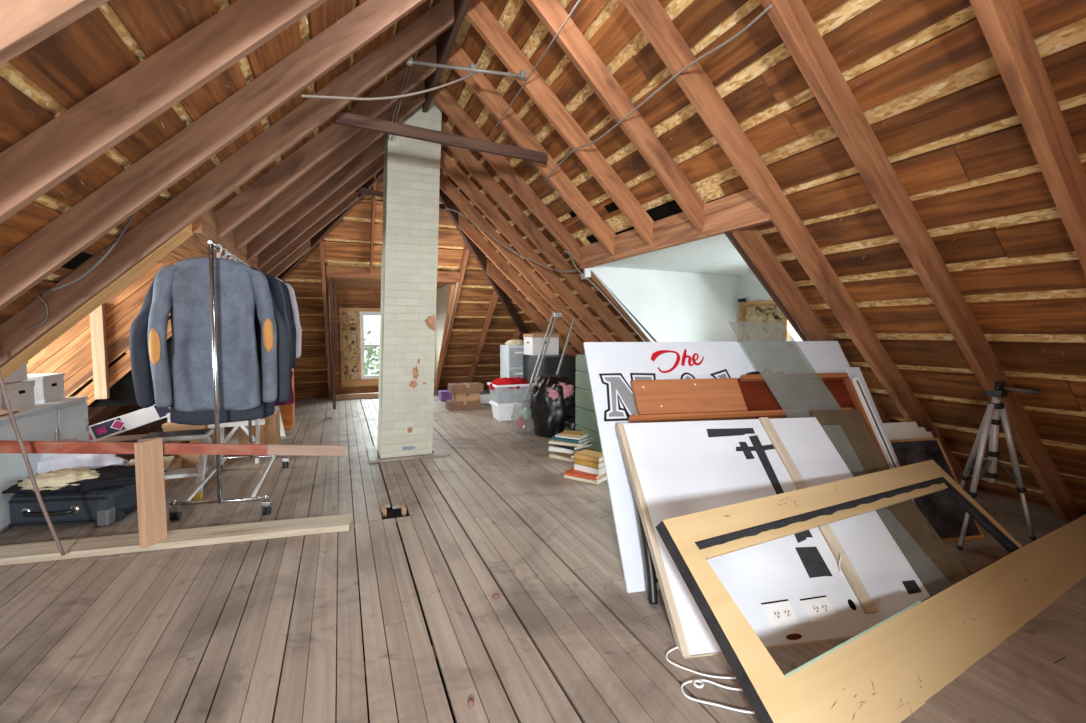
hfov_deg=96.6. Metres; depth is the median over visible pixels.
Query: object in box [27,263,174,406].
wall
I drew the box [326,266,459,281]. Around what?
header
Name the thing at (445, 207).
cable
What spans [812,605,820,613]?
receptacle
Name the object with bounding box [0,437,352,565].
wooden railing
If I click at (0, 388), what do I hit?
storage box
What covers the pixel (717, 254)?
ceiling
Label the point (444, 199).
rafter
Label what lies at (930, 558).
sheet
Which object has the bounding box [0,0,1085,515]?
ceiling
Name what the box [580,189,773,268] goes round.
header
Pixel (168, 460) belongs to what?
board
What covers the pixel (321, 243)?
wooden post
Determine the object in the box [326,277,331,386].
wall
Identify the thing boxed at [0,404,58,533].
base cabinet
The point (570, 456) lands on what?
book
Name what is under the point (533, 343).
carton
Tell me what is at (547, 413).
bag
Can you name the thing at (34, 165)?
rafter
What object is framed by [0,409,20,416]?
box
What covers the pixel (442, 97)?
rafter
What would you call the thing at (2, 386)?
rod
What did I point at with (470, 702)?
chip
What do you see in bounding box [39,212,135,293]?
cable
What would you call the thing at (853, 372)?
board
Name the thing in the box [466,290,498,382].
rafter
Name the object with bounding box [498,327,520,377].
rafter
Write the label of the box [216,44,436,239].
rafter
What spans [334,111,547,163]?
tie
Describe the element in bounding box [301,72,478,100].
cable
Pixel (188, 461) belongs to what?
carton
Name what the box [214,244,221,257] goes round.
hanger
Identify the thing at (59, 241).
rafter
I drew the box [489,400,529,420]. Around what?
storage tote
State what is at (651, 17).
rafter
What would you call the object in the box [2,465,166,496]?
pile
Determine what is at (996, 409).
camera tripod
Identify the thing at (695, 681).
ring
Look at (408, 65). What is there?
cable
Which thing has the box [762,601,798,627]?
outlet plate
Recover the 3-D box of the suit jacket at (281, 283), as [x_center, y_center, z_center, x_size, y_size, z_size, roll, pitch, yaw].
[-2.334,-0.228,3.802,0.663,0.986,0.176,-1,4,-20]
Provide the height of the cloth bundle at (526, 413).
0.155 m
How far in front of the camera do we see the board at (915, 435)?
3.07 m
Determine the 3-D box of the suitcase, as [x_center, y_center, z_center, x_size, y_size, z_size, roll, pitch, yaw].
[-2.983,0.895,3.101,0.676,0.206,0.468,0,4,-8]
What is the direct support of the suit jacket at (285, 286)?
hanging from the hanger
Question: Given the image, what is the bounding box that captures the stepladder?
[138,429,221,500]
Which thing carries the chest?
on the floor
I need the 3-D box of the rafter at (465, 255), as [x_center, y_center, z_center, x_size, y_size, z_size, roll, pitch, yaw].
[-1.608,-0.589,8.221,0.050,2.538,2.880,-2,4,-23]
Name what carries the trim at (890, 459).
on the wooden unit
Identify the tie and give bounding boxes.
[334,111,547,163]
[355,187,445,209]
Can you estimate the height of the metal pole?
1.366 m
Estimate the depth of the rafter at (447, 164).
5.67 m
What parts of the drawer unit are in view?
drawer, drawer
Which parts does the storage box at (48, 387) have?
lid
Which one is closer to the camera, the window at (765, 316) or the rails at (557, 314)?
the window at (765, 316)
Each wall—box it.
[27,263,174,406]
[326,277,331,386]
[333,288,380,393]
[434,282,458,385]
[584,266,737,341]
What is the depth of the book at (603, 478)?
3.86 m
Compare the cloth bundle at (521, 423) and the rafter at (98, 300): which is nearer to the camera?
the rafter at (98, 300)
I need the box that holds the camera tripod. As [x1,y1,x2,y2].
[957,382,1040,550]
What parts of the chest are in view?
drawer, drawer, drawer, drawer, drawer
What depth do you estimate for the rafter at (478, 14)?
3.39 m
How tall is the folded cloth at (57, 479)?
0.095 m
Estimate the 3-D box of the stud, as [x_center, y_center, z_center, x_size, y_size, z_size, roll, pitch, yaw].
[-4.042,-0.093,4.413,0.090,0.870,0.058,-2,4,-23]
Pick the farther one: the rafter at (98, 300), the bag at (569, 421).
the bag at (569, 421)
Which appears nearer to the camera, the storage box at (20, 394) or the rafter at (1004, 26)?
the rafter at (1004, 26)
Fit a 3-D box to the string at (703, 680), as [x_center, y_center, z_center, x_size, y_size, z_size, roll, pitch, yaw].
[0.689,1.097,1.579,0.462,0.007,0.135,0,4,6]
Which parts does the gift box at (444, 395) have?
lid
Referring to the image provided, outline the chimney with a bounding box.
[366,99,449,462]
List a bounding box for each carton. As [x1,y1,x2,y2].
[95,434,169,462]
[162,422,214,468]
[164,458,181,486]
[238,409,280,443]
[445,399,479,410]
[448,382,482,393]
[452,392,479,401]
[523,334,558,354]
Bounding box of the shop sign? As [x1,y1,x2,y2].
[583,341,914,592]
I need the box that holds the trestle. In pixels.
[208,419,264,463]
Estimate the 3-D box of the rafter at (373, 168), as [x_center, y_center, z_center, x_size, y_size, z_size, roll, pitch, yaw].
[-3.187,-0.828,4.824,3.619,3.443,0.046,-2,4,-23]
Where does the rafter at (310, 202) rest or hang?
attached to the ceiling at (925, 77)
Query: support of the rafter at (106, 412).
attached to the ceiling at (925, 77)
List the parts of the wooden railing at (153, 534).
rail, post, plate, bare rail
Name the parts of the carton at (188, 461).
lid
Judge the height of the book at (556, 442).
0.028 m
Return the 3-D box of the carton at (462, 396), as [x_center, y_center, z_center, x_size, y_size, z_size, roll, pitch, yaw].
[-1.199,0.535,7.515,0.375,0.125,0.262,-2,4,-23]
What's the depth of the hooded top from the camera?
4.16 m
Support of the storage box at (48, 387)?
on the base cabinet at (72, 412)
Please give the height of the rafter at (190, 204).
3.443 m
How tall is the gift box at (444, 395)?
0.165 m
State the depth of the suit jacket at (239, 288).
3.14 m
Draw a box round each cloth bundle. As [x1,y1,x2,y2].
[516,417,526,431]
[522,408,530,419]
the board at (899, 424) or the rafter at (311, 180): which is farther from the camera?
the rafter at (311, 180)
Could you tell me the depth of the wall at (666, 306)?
5.30 m
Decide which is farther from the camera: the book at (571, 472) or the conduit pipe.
the book at (571, 472)
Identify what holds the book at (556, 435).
on the book at (552, 437)
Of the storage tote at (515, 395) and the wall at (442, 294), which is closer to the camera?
the storage tote at (515, 395)
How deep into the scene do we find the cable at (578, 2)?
2.96 m
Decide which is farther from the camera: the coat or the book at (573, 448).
the coat
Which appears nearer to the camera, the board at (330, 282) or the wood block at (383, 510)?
the wood block at (383, 510)
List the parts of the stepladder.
rail, leg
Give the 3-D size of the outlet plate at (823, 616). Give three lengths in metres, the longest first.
0.124 x 0.090 x 0.004 m
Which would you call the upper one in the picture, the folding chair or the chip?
the folding chair
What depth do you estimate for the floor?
2.06 m
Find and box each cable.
[24,295,47,330]
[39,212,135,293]
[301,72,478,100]
[388,65,408,139]
[391,0,432,139]
[445,207,577,271]
[487,0,580,139]
[544,4,772,179]
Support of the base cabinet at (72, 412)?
on the floor
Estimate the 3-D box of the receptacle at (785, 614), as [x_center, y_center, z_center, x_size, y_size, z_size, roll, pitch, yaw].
[0.976,1.005,1.935,0.036,0.003,0.032,-1,46,-9]
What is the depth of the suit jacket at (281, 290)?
3.74 m
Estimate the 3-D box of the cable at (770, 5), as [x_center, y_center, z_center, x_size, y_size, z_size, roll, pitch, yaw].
[0.447,-1.454,2.948,0.044,0.042,2.309,-2,4,-23]
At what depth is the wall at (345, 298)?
8.92 m
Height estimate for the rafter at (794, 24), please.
3.443 m
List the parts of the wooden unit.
door, panel, panel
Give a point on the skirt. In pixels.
(291, 398)
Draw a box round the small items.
[504,339,523,344]
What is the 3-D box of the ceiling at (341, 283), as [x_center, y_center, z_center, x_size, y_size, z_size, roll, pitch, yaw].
[-2.560,-1.337,8.027,1.850,0.120,2.368,-2,4,-23]
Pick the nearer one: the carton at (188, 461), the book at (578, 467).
the book at (578, 467)
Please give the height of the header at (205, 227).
0.215 m
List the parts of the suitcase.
handle mount, carry handle, handle mount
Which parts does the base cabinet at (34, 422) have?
handle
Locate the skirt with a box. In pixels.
[274,370,293,405]
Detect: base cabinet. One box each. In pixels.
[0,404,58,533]
[35,396,89,441]
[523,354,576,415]
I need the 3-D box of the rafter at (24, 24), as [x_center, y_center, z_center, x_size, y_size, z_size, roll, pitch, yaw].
[-1.595,-0.589,1.032,3.619,3.443,0.046,-2,4,-23]
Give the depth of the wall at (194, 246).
4.00 m
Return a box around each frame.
[656,460,1085,722]
[890,438,984,542]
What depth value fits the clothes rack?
3.07 m
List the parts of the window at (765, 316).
broken plaster panel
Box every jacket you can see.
[129,272,289,424]
[148,257,276,411]
[251,267,286,417]
[265,273,292,371]
[266,274,290,348]
[281,281,295,367]
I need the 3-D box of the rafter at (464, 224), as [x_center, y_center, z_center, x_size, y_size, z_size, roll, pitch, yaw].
[0.228,-0.638,7.062,2.923,2.782,0.046,-2,4,-23]
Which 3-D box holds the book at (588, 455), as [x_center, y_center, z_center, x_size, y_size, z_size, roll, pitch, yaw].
[0.403,0.778,3.987,0.240,0.040,0.170,3,5,39]
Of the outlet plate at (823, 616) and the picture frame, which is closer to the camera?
the outlet plate at (823, 616)
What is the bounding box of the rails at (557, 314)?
[518,311,561,418]
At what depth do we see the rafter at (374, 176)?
6.17 m
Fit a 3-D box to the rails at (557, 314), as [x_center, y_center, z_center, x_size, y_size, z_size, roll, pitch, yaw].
[-0.044,0.065,6.361,0.594,1.456,0.068,-1,4,-12]
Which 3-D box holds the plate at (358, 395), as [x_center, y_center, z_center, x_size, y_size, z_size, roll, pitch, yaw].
[-2.825,0.603,8.781,1.790,0.088,0.080,-2,4,-23]
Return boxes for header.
[192,208,257,268]
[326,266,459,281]
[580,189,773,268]
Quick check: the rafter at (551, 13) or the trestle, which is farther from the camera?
the trestle
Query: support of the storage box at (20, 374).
on the storage box at (20, 394)
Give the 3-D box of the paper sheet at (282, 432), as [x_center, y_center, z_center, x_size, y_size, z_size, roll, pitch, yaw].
[-3.055,0.642,5.535,0.200,0.418,0.136,-2,4,-23]
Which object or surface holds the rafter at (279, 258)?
attached to the ceiling at (925, 77)
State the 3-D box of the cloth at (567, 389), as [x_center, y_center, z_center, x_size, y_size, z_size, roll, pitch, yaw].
[0.179,0.339,5.447,0.368,0.229,0.144,-2,4,-23]
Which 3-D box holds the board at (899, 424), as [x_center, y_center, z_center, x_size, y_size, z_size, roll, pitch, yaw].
[2.256,0.710,2.961,0.418,0.611,0.350,-1,4,-12]
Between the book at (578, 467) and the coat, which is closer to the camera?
the book at (578, 467)
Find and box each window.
[339,308,380,386]
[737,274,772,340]
[738,298,790,340]
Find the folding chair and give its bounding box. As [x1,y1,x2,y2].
[636,503,657,604]
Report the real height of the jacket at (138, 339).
1.124 m
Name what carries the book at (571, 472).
on the book at (603, 478)
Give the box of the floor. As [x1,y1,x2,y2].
[0,389,1085,722]
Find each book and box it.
[549,440,590,446]
[549,445,584,453]
[549,453,574,462]
[551,436,590,443]
[551,443,591,450]
[553,452,574,458]
[555,433,588,439]
[560,430,584,436]
[564,474,606,484]
[565,467,605,479]
[574,449,603,462]
[574,463,605,474]
[575,458,604,468]
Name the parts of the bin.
lid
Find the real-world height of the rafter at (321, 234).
3.465 m
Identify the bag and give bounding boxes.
[37,437,127,473]
[530,374,575,437]
[562,416,576,431]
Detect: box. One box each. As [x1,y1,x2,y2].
[0,388,1,409]
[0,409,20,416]
[1,380,34,409]
[3,361,27,382]
[27,373,64,402]
[89,405,169,441]
[438,390,451,401]
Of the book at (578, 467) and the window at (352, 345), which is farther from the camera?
the window at (352, 345)
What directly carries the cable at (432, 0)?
hanging from the rafter at (267, 187)
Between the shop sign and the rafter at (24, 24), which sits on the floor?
the shop sign
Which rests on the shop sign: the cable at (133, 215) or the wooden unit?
the wooden unit
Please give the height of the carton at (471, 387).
0.130 m
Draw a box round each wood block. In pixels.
[380,506,386,517]
[401,505,406,515]
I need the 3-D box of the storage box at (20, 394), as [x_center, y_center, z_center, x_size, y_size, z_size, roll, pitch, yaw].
[-3.642,0.227,3.157,0.377,0.170,0.292,-2,4,-23]
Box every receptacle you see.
[773,610,781,618]
[782,609,791,616]
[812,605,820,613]
[820,604,828,611]
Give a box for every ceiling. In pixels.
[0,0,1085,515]
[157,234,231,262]
[325,265,453,289]
[599,234,753,275]
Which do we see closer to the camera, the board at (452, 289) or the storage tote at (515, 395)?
the storage tote at (515, 395)
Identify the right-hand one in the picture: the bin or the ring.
the ring
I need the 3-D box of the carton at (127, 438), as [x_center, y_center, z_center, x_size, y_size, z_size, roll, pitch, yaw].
[-3.550,0.803,4.226,0.582,0.265,0.382,-2,4,-23]
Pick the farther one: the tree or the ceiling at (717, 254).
the tree
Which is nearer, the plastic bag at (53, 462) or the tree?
the plastic bag at (53, 462)
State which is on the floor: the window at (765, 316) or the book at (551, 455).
the book at (551, 455)
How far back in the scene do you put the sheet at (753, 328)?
3.05 m
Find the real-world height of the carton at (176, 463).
0.121 m
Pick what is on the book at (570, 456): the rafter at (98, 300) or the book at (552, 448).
the book at (552, 448)
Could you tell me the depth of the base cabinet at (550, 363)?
6.41 m
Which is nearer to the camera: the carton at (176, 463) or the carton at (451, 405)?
the carton at (176, 463)
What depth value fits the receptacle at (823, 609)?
1.96 m
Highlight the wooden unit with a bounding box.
[628,373,888,466]
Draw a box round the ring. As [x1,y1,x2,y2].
[693,680,703,687]
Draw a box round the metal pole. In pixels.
[556,318,574,374]
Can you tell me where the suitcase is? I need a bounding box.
[8,484,136,526]
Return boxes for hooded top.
[273,276,301,357]
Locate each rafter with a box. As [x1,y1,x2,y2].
[0,0,109,65]
[0,0,326,223]
[0,0,425,310]
[0,0,453,367]
[0,223,192,379]
[88,153,383,408]
[88,192,357,421]
[88,239,310,425]
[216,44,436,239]
[234,80,424,251]
[247,134,384,261]
[276,168,383,280]
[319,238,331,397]
[370,174,375,274]
[432,82,649,341]
[437,242,469,391]
[439,189,528,337]
[440,148,616,341]
[440,171,598,341]
[441,120,637,341]
[447,41,614,255]
[458,211,584,353]
[465,0,653,245]
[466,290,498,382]
[486,260,576,355]
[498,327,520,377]
[526,0,704,231]
[622,0,970,491]
[732,226,890,422]
[760,0,1081,520]
[969,0,1085,274]
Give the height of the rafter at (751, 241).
2.002 m
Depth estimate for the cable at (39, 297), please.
2.48 m
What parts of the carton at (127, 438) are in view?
lid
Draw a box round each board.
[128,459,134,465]
[163,456,174,469]
[329,281,337,408]
[422,0,470,112]
[434,283,455,389]
[616,417,929,657]
[845,367,900,466]
[883,422,917,428]
[885,427,925,433]
[887,432,933,439]
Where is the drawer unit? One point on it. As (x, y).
(511, 356)
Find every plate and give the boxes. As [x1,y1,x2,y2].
[336,390,436,399]
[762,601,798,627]
[800,597,837,623]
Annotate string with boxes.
[666,646,735,678]
[681,679,754,713]
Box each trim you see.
[725,232,807,340]
[851,377,898,468]
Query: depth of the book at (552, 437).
4.50 m
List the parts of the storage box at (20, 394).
lid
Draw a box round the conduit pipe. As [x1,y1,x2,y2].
[406,57,526,79]
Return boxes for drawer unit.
[500,345,523,377]
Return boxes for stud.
[90,304,109,398]
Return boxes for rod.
[0,370,64,555]
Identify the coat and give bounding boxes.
[279,369,294,428]
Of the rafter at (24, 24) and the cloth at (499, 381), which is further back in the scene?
the cloth at (499, 381)
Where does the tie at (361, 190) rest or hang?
attached to the rafter at (321, 234)
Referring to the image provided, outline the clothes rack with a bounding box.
[169,240,288,520]
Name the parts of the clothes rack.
hanging rail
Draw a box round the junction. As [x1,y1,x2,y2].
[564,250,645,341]
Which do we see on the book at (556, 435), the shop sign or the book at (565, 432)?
the book at (565, 432)
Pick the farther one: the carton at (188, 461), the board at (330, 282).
the board at (330, 282)
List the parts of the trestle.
leg, leg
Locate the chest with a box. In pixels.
[575,354,601,451]
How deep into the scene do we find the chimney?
4.53 m
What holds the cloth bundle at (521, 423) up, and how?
in the bag
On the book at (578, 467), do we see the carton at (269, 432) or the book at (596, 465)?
the book at (596, 465)
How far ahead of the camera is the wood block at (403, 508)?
3.29 m
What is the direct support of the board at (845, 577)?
on the floor
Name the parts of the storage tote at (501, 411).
lid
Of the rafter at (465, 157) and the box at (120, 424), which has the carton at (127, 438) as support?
the box at (120, 424)
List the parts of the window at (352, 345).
broken plaster panel, sash frame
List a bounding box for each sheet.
[275,406,285,435]
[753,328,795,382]
[810,409,968,595]
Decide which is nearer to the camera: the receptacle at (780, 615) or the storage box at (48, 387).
the receptacle at (780, 615)
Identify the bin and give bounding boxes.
[480,389,499,403]
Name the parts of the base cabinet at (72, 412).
door, handle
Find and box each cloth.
[17,468,99,491]
[489,377,529,390]
[548,382,573,398]
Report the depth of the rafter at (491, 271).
7.45 m
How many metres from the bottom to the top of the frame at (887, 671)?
0.631 m
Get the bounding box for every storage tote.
[487,382,532,402]
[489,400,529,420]
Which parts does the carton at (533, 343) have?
lid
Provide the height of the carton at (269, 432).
0.361 m
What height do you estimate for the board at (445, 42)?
0.245 m
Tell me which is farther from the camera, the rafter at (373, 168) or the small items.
the small items
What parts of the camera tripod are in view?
leg, leg, leg, pan handle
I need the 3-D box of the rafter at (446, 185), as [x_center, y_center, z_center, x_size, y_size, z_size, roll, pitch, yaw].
[0.206,-0.834,6.465,3.414,3.248,0.046,-2,4,-23]
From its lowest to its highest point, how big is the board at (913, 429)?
0.576 m
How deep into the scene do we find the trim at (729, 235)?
3.22 m
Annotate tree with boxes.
[364,330,378,374]
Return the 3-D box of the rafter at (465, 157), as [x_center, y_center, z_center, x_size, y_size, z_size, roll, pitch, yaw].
[0.498,-0.871,5.498,3.619,3.443,0.046,-2,4,-23]
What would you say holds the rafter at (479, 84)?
attached to the ceiling at (925, 77)
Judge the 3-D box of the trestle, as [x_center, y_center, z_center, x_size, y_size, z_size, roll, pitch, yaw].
[-2.762,0.726,4.373,0.440,0.408,0.166,-2,4,-23]
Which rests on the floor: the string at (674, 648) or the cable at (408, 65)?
the string at (674, 648)
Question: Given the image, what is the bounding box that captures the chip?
[467,699,473,706]

